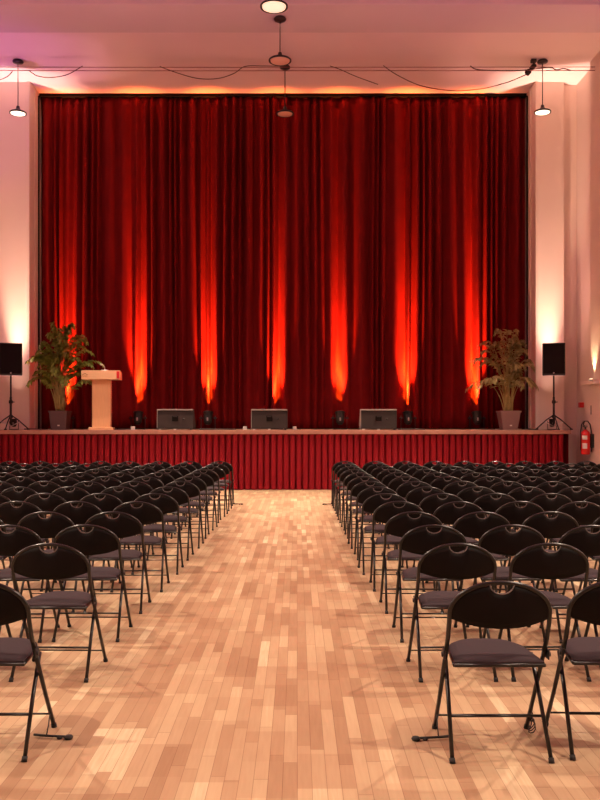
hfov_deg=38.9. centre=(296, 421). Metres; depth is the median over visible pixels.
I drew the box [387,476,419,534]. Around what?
folding chair
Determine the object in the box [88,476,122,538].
folding chair
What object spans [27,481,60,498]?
folding chair
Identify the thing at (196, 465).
folding chair
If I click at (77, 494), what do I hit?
folding chair
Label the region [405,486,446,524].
folding chair
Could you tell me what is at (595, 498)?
folding chair
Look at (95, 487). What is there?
folding chair
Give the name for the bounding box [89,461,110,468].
folding chair
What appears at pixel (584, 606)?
folding chair
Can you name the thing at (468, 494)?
folding chair
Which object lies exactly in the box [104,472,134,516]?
folding chair
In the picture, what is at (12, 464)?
folding chair
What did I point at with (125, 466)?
folding chair
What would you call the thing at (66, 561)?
folding chair
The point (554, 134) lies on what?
wall
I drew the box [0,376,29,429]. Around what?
speaker stand
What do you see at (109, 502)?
folding chair
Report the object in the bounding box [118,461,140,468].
folding chair
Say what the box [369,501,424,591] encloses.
folding chair
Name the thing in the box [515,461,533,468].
folding chair
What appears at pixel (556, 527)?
folding chair
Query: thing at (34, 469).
folding chair
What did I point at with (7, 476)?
folding chair
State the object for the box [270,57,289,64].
diffuser
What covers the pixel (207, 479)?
folding chair
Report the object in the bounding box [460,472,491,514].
folding chair
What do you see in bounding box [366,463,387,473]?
folding chair
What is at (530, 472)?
folding chair
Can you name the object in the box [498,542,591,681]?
folding chair
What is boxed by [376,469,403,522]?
folding chair
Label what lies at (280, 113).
diffuser
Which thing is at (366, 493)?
folding chair
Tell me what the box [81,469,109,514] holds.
folding chair
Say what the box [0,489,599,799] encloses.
floor
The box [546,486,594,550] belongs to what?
folding chair
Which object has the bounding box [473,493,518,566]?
folding chair
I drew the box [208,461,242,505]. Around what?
folding chair
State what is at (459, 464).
folding chair
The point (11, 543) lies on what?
folding chair
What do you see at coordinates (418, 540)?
folding chair
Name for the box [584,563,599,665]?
folding chair
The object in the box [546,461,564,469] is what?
folding chair
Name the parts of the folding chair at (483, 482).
backrest, frame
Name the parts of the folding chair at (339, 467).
leg, backrest, frame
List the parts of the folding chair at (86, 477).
frame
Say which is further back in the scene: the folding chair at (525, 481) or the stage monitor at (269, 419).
the stage monitor at (269, 419)
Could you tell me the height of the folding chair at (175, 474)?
0.821 m
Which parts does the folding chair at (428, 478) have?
backrest, frame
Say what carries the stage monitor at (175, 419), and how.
on the stage
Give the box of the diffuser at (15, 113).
[11,111,24,115]
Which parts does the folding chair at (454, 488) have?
backrest, frame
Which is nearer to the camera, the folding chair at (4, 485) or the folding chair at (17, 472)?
the folding chair at (4, 485)
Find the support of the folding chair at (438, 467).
on the floor
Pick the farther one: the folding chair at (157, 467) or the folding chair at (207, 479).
the folding chair at (157, 467)
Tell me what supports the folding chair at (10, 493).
on the floor
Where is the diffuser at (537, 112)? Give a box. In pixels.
[535,110,549,114]
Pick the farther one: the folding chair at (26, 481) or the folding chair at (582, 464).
the folding chair at (582, 464)
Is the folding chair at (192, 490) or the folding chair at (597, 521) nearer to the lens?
the folding chair at (597, 521)
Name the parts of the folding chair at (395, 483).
frame, backrest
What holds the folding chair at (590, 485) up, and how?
on the floor
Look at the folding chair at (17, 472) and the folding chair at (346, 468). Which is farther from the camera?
the folding chair at (346, 468)
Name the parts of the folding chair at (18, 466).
backrest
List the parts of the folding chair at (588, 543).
leg, leg, frame, backrest, seat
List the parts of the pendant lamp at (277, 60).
lamp shade, cord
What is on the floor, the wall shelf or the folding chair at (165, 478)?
the folding chair at (165, 478)
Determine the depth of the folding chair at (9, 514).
7.62 m
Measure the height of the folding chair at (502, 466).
0.821 m
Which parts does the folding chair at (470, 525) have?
frame, backrest, seat, leg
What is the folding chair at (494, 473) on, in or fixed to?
on the floor
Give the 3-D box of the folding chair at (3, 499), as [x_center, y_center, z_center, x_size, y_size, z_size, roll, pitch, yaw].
[-3.057,1.117,8.676,0.500,0.821,0.470,0,0,0]
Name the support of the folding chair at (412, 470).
on the floor
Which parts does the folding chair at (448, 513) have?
backrest, frame, seat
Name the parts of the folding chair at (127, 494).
backrest, frame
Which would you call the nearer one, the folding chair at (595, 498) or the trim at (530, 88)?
the folding chair at (595, 498)
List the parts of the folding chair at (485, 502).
backrest, frame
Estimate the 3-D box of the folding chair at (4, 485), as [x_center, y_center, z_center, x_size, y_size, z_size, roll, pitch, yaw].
[-3.585,1.117,10.410,0.500,0.821,0.470,0,0,1]
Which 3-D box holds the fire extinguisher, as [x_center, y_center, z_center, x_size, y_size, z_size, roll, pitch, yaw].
[6.368,0.341,18.698,0.306,0.747,0.205,0,0,0]
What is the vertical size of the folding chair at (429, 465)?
0.821 m
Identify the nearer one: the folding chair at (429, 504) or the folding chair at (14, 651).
the folding chair at (14, 651)
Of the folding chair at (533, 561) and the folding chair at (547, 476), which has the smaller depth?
the folding chair at (533, 561)
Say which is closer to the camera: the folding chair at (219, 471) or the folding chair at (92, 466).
the folding chair at (219, 471)
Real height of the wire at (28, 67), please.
0.021 m
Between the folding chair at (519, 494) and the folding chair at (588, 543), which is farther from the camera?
the folding chair at (519, 494)
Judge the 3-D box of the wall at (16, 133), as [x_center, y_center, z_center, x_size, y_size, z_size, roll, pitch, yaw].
[-6.805,-3.240,20.532,1.050,9.520,1.137,0,0,0]
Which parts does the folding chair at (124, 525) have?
leg, leg, backrest, frame, seat, leg, leg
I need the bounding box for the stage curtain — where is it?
[38,93,527,428]
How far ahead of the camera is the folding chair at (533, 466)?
14.51 m
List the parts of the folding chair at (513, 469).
backrest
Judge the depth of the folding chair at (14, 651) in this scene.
3.90 m
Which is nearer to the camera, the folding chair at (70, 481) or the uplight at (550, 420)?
the folding chair at (70, 481)
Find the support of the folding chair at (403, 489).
on the floor
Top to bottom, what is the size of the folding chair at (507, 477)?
0.821 m
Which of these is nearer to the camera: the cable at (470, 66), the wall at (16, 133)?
the cable at (470, 66)
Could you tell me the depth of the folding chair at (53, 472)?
12.79 m
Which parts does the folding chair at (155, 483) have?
backrest, frame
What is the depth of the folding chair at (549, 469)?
13.64 m
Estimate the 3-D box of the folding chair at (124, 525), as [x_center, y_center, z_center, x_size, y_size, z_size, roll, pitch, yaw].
[-1.464,1.117,6.949,0.500,0.821,0.470,0,0,-1]
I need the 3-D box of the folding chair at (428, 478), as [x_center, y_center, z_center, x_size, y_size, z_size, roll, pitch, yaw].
[1.980,1.117,12.161,0.500,0.821,0.470,0,0,1]
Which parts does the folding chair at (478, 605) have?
leg, leg, seat, frame, backrest, leg, leg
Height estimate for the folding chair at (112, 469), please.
0.821 m
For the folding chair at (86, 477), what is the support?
on the floor
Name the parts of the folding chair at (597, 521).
frame, backrest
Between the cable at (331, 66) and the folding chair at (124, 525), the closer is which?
the folding chair at (124, 525)
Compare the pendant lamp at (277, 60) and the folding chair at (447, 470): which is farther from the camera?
the pendant lamp at (277, 60)
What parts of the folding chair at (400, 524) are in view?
leg, leg, seat, frame, backrest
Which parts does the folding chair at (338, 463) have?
backrest, frame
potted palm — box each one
[25,322,103,429]
[465,328,538,429]
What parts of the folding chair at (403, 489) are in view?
backrest, frame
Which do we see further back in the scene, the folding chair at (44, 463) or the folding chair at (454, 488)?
the folding chair at (44, 463)
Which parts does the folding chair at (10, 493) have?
frame, backrest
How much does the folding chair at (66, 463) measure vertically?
0.821 m
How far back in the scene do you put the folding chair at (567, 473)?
12.79 m
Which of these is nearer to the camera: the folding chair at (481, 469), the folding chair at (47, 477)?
the folding chair at (47, 477)
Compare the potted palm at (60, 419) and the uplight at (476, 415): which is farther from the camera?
the uplight at (476, 415)
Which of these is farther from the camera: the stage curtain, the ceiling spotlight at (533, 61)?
the stage curtain
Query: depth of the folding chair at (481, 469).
13.65 m
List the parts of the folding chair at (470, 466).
frame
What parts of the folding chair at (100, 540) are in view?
leg, leg, backrest, frame, seat, leg, leg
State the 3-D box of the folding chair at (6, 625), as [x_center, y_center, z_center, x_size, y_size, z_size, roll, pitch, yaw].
[-2.010,1.117,5.197,0.500,0.821,0.470,0,0,1]
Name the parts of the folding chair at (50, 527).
leg, leg, backrest, frame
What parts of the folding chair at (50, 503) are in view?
frame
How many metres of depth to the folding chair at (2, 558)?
6.85 m
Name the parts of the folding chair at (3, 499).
backrest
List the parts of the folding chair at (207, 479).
backrest, frame, seat, leg, leg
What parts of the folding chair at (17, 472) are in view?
backrest, frame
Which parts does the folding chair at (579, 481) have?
frame, backrest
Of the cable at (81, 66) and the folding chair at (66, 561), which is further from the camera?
the cable at (81, 66)
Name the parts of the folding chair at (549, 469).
backrest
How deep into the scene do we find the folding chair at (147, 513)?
7.61 m
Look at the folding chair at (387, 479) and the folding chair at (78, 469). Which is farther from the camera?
the folding chair at (78, 469)
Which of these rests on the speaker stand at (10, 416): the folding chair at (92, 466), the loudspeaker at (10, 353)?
the loudspeaker at (10, 353)
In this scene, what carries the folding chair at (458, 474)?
on the floor
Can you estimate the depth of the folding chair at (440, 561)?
4.98 m
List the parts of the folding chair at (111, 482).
backrest, frame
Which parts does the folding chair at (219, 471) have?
backrest, frame, seat, leg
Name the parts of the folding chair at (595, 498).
frame, backrest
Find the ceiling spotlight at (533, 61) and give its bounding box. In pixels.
[525,59,536,75]
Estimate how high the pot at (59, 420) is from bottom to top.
0.440 m
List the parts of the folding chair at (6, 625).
leg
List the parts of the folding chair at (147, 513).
leg, backrest, frame, seat, leg, leg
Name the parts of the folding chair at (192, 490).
backrest, frame, seat, leg, leg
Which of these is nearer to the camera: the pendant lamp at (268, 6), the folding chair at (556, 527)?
the folding chair at (556, 527)
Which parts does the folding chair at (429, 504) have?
backrest, frame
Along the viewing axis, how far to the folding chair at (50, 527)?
6.73 m
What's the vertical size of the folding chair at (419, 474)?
0.821 m
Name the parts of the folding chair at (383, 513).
leg, leg, seat, frame, backrest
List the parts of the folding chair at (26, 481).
backrest, frame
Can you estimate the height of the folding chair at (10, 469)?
0.821 m
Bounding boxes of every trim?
[34,88,35,427]
[530,88,530,427]
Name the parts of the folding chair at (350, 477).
leg, leg, backrest, frame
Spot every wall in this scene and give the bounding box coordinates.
[0,81,41,429]
[525,81,576,466]
[577,51,599,463]
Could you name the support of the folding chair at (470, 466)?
on the floor
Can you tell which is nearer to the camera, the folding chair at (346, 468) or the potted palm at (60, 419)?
the folding chair at (346, 468)
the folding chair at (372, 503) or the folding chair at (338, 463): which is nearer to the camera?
the folding chair at (372, 503)
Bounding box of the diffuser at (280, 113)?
[278,111,291,116]
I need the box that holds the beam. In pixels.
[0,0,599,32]
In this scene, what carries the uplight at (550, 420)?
on the stage
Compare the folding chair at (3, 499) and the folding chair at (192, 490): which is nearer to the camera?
the folding chair at (3, 499)
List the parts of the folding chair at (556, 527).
frame, backrest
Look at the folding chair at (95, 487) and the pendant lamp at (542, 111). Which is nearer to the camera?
the folding chair at (95, 487)
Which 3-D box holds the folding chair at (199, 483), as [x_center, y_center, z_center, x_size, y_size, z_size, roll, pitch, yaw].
[-1.418,1.117,11.289,0.500,0.821,0.470,0,0,-1]
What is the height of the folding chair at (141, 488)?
0.821 m
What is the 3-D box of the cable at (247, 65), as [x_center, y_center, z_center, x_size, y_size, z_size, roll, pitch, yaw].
[-1.577,-7.637,18.570,2.848,0.309,0.018,0,0,0]
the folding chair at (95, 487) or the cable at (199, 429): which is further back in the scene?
the cable at (199, 429)
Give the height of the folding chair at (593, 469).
0.821 m
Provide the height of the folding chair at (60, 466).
0.821 m
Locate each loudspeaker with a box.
[0,343,21,375]
[542,343,564,375]
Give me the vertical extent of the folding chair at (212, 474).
0.821 m
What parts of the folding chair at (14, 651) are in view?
backrest, frame, seat, leg, leg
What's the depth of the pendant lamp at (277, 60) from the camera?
16.32 m
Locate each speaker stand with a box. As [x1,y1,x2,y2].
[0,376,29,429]
[535,376,572,429]
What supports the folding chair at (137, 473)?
on the floor
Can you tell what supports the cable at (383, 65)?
hanging from the wire at (28, 67)
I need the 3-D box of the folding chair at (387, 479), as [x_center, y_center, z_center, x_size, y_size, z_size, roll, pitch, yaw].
[1.428,1.117,12.152,0.500,0.821,0.470,0,0,1]
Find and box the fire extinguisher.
[580,421,593,454]
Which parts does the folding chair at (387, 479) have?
backrest, frame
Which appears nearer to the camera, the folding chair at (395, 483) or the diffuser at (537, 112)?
the folding chair at (395, 483)
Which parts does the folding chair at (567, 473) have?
backrest, frame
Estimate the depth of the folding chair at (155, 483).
11.06 m
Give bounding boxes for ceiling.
[0,33,599,92]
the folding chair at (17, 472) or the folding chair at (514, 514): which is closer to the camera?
the folding chair at (514, 514)
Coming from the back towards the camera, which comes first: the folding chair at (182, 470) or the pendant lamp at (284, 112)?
the pendant lamp at (284, 112)
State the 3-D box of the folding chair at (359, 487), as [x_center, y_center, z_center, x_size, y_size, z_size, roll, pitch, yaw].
[0.877,1.117,10.415,0.500,0.821,0.470,0,0,-1]
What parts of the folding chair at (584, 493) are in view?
frame, backrest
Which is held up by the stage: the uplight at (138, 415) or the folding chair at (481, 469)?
the uplight at (138, 415)
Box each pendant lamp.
[9,58,26,116]
[260,0,287,13]
[269,15,290,65]
[276,65,293,116]
[534,58,550,115]
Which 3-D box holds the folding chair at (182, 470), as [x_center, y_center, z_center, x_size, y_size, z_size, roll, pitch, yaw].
[-1.937,1.117,13.866,0.500,0.821,0.470,0,0,0]
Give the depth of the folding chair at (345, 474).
12.80 m
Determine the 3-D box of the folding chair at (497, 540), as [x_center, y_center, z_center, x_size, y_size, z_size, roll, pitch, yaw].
[1.492,1.117,6.091,0.500,0.821,0.470,0,0,0]
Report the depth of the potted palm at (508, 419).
19.67 m
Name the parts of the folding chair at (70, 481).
frame, backrest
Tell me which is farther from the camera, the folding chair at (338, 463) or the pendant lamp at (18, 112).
the pendant lamp at (18, 112)
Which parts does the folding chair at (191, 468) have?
backrest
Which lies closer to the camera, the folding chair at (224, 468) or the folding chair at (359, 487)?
the folding chair at (359, 487)
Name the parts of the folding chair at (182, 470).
backrest, frame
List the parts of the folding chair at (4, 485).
backrest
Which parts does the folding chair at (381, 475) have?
backrest, frame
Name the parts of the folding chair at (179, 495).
leg, backrest, frame, seat, leg, leg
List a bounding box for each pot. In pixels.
[48,411,71,429]
[496,411,520,429]
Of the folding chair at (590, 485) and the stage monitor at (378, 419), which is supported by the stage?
the stage monitor at (378, 419)
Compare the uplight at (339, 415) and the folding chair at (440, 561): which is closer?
the folding chair at (440, 561)
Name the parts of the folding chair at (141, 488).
frame, backrest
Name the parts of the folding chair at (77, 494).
backrest, frame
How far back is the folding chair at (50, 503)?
8.48 m
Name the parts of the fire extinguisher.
label plate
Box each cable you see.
[24,428,47,429]
[28,66,82,77]
[160,65,289,79]
[199,429,235,429]
[331,66,377,84]
[383,65,526,90]
[470,66,569,70]
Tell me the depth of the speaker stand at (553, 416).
19.37 m
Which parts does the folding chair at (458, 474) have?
backrest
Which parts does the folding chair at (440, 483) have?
backrest, frame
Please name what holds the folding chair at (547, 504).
on the floor
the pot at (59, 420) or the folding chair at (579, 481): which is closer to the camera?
the folding chair at (579, 481)
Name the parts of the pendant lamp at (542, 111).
lamp shade, cord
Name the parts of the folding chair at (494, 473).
backrest, frame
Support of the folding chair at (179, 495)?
on the floor
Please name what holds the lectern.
on the stage
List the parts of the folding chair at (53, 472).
backrest, frame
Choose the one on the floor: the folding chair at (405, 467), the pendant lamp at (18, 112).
the folding chair at (405, 467)
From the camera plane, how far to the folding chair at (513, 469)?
13.65 m
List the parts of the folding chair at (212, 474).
backrest, frame, seat, leg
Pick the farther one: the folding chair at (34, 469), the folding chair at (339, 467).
the folding chair at (339, 467)
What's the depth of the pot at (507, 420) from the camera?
19.55 m
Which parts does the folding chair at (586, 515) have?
frame, backrest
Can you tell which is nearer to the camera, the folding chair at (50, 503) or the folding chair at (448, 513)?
the folding chair at (448, 513)
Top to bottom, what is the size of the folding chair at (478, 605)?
0.821 m
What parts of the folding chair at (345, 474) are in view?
leg, backrest, frame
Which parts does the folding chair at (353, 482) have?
leg, leg, backrest, frame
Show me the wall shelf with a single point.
(586, 382)
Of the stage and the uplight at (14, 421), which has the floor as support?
the stage
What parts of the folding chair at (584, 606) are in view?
leg, leg, frame, seat, backrest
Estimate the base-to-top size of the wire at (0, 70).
0.021 m
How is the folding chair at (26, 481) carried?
on the floor
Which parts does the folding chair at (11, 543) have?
seat, backrest, frame, leg, leg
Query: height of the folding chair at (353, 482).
0.821 m
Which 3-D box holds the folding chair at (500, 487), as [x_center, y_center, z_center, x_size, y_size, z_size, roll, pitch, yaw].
[2.536,1.117,10.425,0.500,0.821,0.470,0,0,1]
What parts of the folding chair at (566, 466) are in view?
backrest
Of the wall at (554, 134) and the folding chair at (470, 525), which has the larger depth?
the wall at (554, 134)
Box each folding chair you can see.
[0,461,18,469]
[0,466,16,475]
[0,472,18,484]
[0,481,19,506]
[0,486,49,547]
[0,495,14,560]
[0,501,56,591]
[0,519,19,592]
[0,525,59,642]
[0,583,72,761]
[0,624,11,636]
[5,476,35,506]
[9,543,107,682]
[10,469,44,515]
[13,463,33,472]
[17,511,85,611]
[24,493,66,511]
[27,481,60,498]
[28,472,55,485]
[29,466,51,475]
[30,461,49,469]
[45,463,65,472]
[45,469,72,517]
[47,476,83,528]
[51,486,90,556]
[51,501,111,591]
[52,524,132,641]
[60,466,86,475]
[61,461,80,469]
[65,472,94,485]
[70,481,110,516]
[74,463,98,471]
[77,493,132,569]
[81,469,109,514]
[83,511,151,613]
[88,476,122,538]
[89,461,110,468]
[94,466,120,474]
[98,486,146,552]
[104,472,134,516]
[107,463,131,471]
[110,501,169,592]
[115,481,157,548]
[117,469,145,478]
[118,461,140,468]
[129,466,155,475]
[130,476,169,535]
[131,493,183,574]
[140,463,164,471]
[143,472,177,526]
[146,486,193,560]
[149,461,171,468]
[155,469,187,516]
[161,481,203,548]
[165,466,193,507]
[170,476,209,538]
[174,463,196,508]
[181,461,202,501]
[181,472,217,530]
[188,469,220,522]
[196,466,227,516]
[202,463,231,510]
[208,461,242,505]
[322,461,353,505]
[333,463,360,510]
[335,466,365,516]
[337,469,370,522]
[341,472,375,530]
[344,476,381,538]
[348,481,389,548]
[354,486,397,559]
[357,493,407,574]
[362,461,383,471]
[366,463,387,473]
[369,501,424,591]
[370,466,394,514]
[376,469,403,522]
[379,511,443,613]
[381,472,411,523]
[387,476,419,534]
[392,461,413,469]
[392,524,466,642]
[396,481,432,514]
[398,463,421,472]
[405,466,429,475]
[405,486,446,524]
[406,543,497,681]
[411,580,554,763]
[412,469,440,480]
[412,493,464,566]
[421,472,452,525]
[423,461,445,468]
[425,501,484,590]
[430,476,464,524]
[431,463,455,471]
[440,466,465,474]
[443,481,480,539]
[444,511,510,592]
[449,469,478,478]
[453,461,476,467]
[457,486,497,517]
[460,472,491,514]
[463,463,487,471]
[465,524,545,641]
[473,466,499,474]
[473,476,506,538]
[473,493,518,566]
[484,461,506,468]
[484,501,546,591]
[485,481,525,516]
[486,469,514,514]
[496,463,520,472]
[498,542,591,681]
[500,472,529,485]
[507,486,547,559]
[509,466,533,475]
[511,511,578,594]
[513,476,546,528]
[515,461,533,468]
[522,469,548,517]
[528,463,548,472]
[529,493,571,514]
[536,481,568,498]
[539,525,599,642]
[540,472,566,485]
[541,501,599,591]
[544,466,566,475]
[545,582,599,759]
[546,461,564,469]
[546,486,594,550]
[549,476,587,517]
[561,463,581,472]
[561,469,584,506]
[575,466,599,475]
[577,461,596,469]
[578,481,599,493]
[578,517,599,591]
[579,472,599,485]
[579,493,599,560]
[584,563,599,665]
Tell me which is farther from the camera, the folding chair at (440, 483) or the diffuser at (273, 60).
the diffuser at (273, 60)
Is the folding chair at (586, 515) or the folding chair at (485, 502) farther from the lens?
the folding chair at (485, 502)
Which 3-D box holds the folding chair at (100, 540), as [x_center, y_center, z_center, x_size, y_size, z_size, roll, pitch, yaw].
[-1.461,1.117,6.093,0.500,0.821,0.470,0,0,0]
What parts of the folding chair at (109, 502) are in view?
backrest, frame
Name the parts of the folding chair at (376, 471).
frame, backrest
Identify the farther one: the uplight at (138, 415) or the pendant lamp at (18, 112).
the uplight at (138, 415)
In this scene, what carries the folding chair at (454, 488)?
on the floor
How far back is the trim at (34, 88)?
20.33 m
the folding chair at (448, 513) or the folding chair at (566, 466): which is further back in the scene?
the folding chair at (566, 466)
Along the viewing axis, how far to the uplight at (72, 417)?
20.49 m
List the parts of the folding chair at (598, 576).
leg, leg, frame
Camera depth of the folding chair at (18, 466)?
14.51 m
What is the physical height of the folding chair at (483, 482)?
0.821 m
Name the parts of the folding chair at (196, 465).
backrest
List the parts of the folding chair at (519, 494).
backrest, frame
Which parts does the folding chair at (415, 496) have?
frame, backrest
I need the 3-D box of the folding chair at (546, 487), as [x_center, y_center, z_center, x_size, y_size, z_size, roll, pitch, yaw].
[3.064,1.117,10.399,0.500,0.821,0.470,0,0,-1]
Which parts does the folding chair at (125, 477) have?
backrest, frame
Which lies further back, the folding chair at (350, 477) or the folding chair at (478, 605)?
the folding chair at (350, 477)
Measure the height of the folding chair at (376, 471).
0.821 m
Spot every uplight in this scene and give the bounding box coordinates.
[9,419,18,429]
[70,415,74,428]
[129,411,146,428]
[199,411,216,428]
[331,411,348,428]
[399,411,416,428]
[468,411,485,428]
[547,419,556,429]
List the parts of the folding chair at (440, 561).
leg, leg, seat, frame, backrest, leg, leg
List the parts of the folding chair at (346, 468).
backrest, frame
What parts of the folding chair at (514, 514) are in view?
backrest, frame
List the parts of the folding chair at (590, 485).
backrest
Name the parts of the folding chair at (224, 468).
frame, backrest, seat, leg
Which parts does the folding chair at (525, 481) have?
backrest, frame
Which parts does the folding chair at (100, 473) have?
backrest, frame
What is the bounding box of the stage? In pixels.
[0,429,570,488]
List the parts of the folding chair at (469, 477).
backrest, frame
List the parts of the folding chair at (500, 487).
frame, backrest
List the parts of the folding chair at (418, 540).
leg, leg, seat, frame, backrest, leg, leg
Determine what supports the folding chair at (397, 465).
on the floor
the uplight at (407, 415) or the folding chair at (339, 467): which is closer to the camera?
the folding chair at (339, 467)
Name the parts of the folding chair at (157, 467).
backrest, frame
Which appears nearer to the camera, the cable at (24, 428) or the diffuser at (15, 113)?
the diffuser at (15, 113)
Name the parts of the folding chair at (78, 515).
backrest, frame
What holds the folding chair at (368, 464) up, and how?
on the floor
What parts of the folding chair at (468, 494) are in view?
backrest, frame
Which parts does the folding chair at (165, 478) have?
backrest, frame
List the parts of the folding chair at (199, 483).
frame, backrest, seat, leg, leg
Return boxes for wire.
[0,70,594,70]
[28,67,496,67]
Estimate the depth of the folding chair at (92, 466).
14.50 m
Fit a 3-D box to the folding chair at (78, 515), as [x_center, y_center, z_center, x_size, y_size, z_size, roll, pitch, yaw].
[-1.978,1.117,7.832,0.500,0.821,0.470,0,0,-1]
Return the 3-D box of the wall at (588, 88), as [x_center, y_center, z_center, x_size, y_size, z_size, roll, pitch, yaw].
[6.680,-3.240,7.550,0.320,9.520,27.100,0,0,0]
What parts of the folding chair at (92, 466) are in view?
backrest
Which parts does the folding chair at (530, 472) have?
frame, backrest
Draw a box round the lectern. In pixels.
[81,370,121,429]
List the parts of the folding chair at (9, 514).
backrest, frame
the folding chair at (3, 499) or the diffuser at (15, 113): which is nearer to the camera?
the folding chair at (3, 499)
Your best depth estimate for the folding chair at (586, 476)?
11.92 m
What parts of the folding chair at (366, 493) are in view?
leg, leg, seat, backrest, frame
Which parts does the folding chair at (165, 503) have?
leg, backrest, frame, seat, leg, leg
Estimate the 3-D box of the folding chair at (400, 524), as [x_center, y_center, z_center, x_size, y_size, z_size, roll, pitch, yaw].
[0.933,1.117,6.955,0.500,0.821,0.470,0,0,0]
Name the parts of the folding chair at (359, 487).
leg, leg, backrest, frame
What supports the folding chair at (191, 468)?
on the floor
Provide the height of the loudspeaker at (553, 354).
0.730 m
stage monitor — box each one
[157,409,195,429]
[251,409,287,429]
[359,409,396,429]
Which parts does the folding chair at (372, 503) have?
leg, leg, seat, frame, backrest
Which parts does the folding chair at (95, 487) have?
backrest, frame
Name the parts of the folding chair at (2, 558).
leg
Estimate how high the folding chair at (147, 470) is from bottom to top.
0.821 m
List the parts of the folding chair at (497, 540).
leg, seat, backrest, frame, leg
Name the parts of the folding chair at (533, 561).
leg, leg, frame, backrest, seat, leg, leg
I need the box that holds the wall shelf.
[580,381,599,384]
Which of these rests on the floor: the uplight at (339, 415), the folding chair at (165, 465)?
the folding chair at (165, 465)
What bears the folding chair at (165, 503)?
on the floor
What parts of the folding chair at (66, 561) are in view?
leg, leg, backrest, frame, seat, leg, leg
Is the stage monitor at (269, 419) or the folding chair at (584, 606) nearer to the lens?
the folding chair at (584, 606)
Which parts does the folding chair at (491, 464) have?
backrest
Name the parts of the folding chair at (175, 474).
backrest, frame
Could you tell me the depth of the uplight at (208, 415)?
20.43 m
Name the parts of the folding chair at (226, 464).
frame, backrest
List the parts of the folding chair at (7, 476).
backrest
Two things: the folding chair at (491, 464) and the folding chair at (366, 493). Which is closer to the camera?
the folding chair at (366, 493)
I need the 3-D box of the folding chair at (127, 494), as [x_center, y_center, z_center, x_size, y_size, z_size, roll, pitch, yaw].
[-1.964,1.117,9.565,0.500,0.821,0.470,0,0,-1]
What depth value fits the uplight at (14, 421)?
19.64 m

